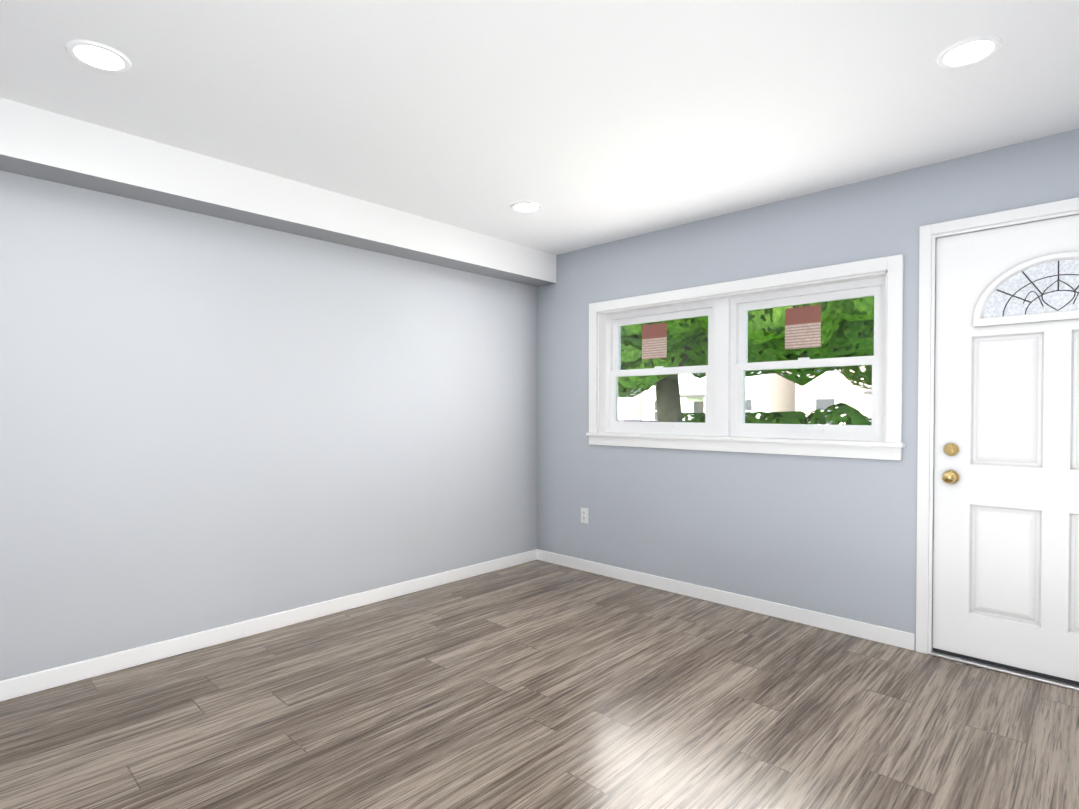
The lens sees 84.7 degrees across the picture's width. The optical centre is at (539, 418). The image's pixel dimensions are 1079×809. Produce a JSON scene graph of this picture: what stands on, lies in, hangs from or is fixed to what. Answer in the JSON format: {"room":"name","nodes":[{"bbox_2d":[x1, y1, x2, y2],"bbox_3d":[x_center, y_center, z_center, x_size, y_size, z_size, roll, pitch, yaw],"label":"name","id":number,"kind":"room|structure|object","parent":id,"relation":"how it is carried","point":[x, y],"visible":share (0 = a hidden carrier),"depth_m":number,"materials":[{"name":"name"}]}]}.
{"room":"empty living room","nodes":[
{"label":"empty living room","id":0,"kind":"room"},
{"bbox_2d":[0,170,536,680],"bbox_3d":[-1.677,-0.046,3.217,0.200,2.435,5.000,1,1,44],"label":"wall","id":1,"kind":"structure","parent":0,"point":[208,422],"depth_m":3.11,"materials":[{"name":"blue paint"}]},
{"bbox_2d":[0,549,535,701],"bbox_3d":[-1.600,1.130,3.160,0.014,0.085,4.600,1,1,44],"label":"baseboard","id":2,"kind":"structure","parent":1,"relation":"attached to","point":[19,686],"depth_m":3.11,"materials":[{"name":"white paint"}]},
{"bbox_2d":[0,560,1078,808],"bbox_3d":[-0.084,1.243,1.719,4.600,0.100,5.000,1,1,44],"label":"floor","id":3,"kind":"structure","parent":0,"point":[536,684],"depth_m":2.34,"materials":[{"name":"laminate"}]},
{"bbox_2d":[931,648,1078,690],"bbox_3d":[2.333,1.165,2.683,0.920,0.030,0.170,1,1,44],"label":"threshold","id":4,"kind":"object","parent":3,"relation":"on","point":[1029,674],"visible":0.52,"depth_m":2.75,"materials":[{"name":"silver metal"}]},
{"bbox_2d":[0,0,1078,254],"bbox_3d":[-0.084,-1.317,1.682,4.600,0.150,5.000,1,1,44],"label":"ceiling","id":5,"kind":"structure","parent":0,"point":[588,122],"depth_m":2.28,"materials":[{"name":"white paint"}]},
{"bbox_2d":[65,40,131,72],"bbox_3d":[-1.514,-1.243,2.037,0.184,0.007,0.184,1,1,44],"label":"recessed light","id":6,"kind":"object","parent":5,"relation":"in","point":[97,55],"visible":1,"depth_m":2.03,"materials":[{"name":"white paint"}]},
{"bbox_2d":[0,98,555,286],"bbox_3d":[-1.529,-1.151,3.060,0.210,0.220,4.600,1,1,44],"label":"soffit beam","id":7,"kind":"structure","parent":5,"relation":"attached to","point":[38,143],"depth_m":2.94,"materials":[{"name":"white paint"}]},
{"bbox_2d":[511,201,540,212],"bbox_3d":[-0.080,-1.265,3.543,0.184,0.007,0.184,1,1,44],"label":"recessed light","id":8,"kind":"object","parent":5,"relation":"in","point":[525,206],"visible":0.94,"depth_m":3.53,"materials":[{"name":"white paint"}]},
{"bbox_2d":[936,35,1002,67],"bbox_3d":[1.457,-1.243,2.011,0.184,0.007,0.184,1,1,44],"label":"recessed light","id":9,"kind":"object","parent":5,"relation":"in","point":[969,51],"visible":1,"depth_m":2.00,"materials":[{"name":"white paint"}]},
{"bbox_2d":[537,129,1078,649],"bbox_3d":[1.571,-0.049,3.439,4.200,2.435,0.200,1,1,44],"label":"wall","id":10,"kind":"structure","parent":0,"point":[833,535],"depth_m":3.52,"materials":[{"name":"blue paint"}]},
{"bbox_2d":[581,507,587,523],"bbox_3d":[0.340,0.733,4.478,0.070,0.115,0.010,1,1,44],"label":"electrical outlet","id":11,"kind":"object","parent":10,"relation":"attached to","point":[584,515],"visible":1,"depth_m":4.47,"materials":[{"name":"plastic"}]},
{"bbox_2d":[536,549,914,650],"bbox_3d":[0.948,1.119,3.901,2.625,0.085,0.014,1,1,44],"label":"baseboard","id":12,"kind":"structure","parent":10,"relation":"attached to","point":[881,634],"depth_m":3.59,"materials":[{"name":"white paint"}]},
{"bbox_2d":[586,254,904,459],"bbox_3d":[1.162,-0.322,3.775,2.064,1.050,0.201,1,1,44],"label":"window","id":13,"kind":"structure","parent":10,"relation":"in","point":[726,367],"depth_m":3.66,"materials":[{"name":"white plastic"}]},
{"bbox_2d":[916,197,1078,653],"bbox_3d":[2.331,0.112,2.666,1.050,2.135,0.156,1,1,44],"label":"door frame","id":14,"kind":"structure","parent":10,"relation":"attached to","point":[929,234],"depth_m":2.94,"materials":[{"name":"white paint"}]},
{"bbox_2d":[933,215,1078,681],"bbox_3d":[2.284,0.132,2.616,0.914,2.037,0.127,1,1,44],"label":"door","id":15,"kind":"structure","parent":10,"relation":"in","point":[1006,531],"depth_m":2.75,"materials":[{"name":"white paint"}]},
{"label":"outside","id":16,"kind":"structure","parent":0,"visible":0},
{"bbox_3d":[24.178,1.423,30.264,90.000,0.220,69.800,1,1,44],"label":"ground","id":17,"kind":"structure","parent":16,"visible":0},
{"bbox_2d":[618,390,642,419],"bbox_3d":[4.836,-3.081,46.504,10.200,8.360,9.550,1,1,44],"label":"house","id":18,"kind":"structure","parent":17,"relation":"on","point":[624,411],"depth_m":41.27,"materials":[{"name":"white paint"}]},
{"bbox_2d":[618,364,654,397],"bbox_3d":[0.853,-2.651,17.641,9.637,8.349,6.988,1,1,44],"label":"tree","id":19,"kind":"object","parent":17,"relation":"on","point":[627,391],"depth_m":16.74,"materials":[{"name":"green plant"}]},
{"bbox_2d":[618,420,684,433],"bbox_3d":[3.717,0.760,19.632,4.400,1.420,1.860,1,1,44],"label":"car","id":20,"kind":"object","parent":17,"relation":"on","point":[642,421],"depth_m":19.16,"materials":[{"name":"white metal"}]},
{"bbox_2d":[642,365,794,419],"bbox_3d":[12.442,-2.877,39.267,9.200,8.160,9.550,1,1,44],"label":"house","id":21,"kind":"structure","parent":17,"relation":"on","point":[689,398],"depth_m":35.70,"materials":[{"name":"white paint"}]},
{"bbox_2d":[618,296,873,434],"bbox_3d":[3.001,-2.211,10.935,9.911,7.672,6.978,1,1,44],"label":"tree","id":22,"kind":"object","parent":17,"relation":"on","point":[760,321],"depth_m":9.29,"materials":[{"name":"green plant"}]},
{"bbox_2d":[682,402,871,440],"bbox_3d":[6.274,0.771,9.767,10.569,2.105,1.568,1,1,44],"label":"hedge","id":23,"kind":"object","parent":17,"relation":"on","point":[816,417],"depth_m":10.79,"materials":[{"name":"green plant"}]},
{"bbox_2d":[795,366,871,424],"bbox_3d":[20.048,-2.923,32.027,10.200,8.460,9.550,1,1,44],"label":"house","id":24,"kind":"structure","parent":17,"relation":"on","point":[805,393],"depth_m":31.43,"materials":[{"name":"white paint"}]},
{"bbox_2d":[825,336,873,389],"bbox_3d":[8.591,-2.510,11.620,9.886,8.236,6.471,1,1,44],"label":"tree","id":25,"kind":"object","parent":17,"relation":"on","point":[866,375],"depth_m":13.70,"materials":[{"name":"green plant"}]}
]}

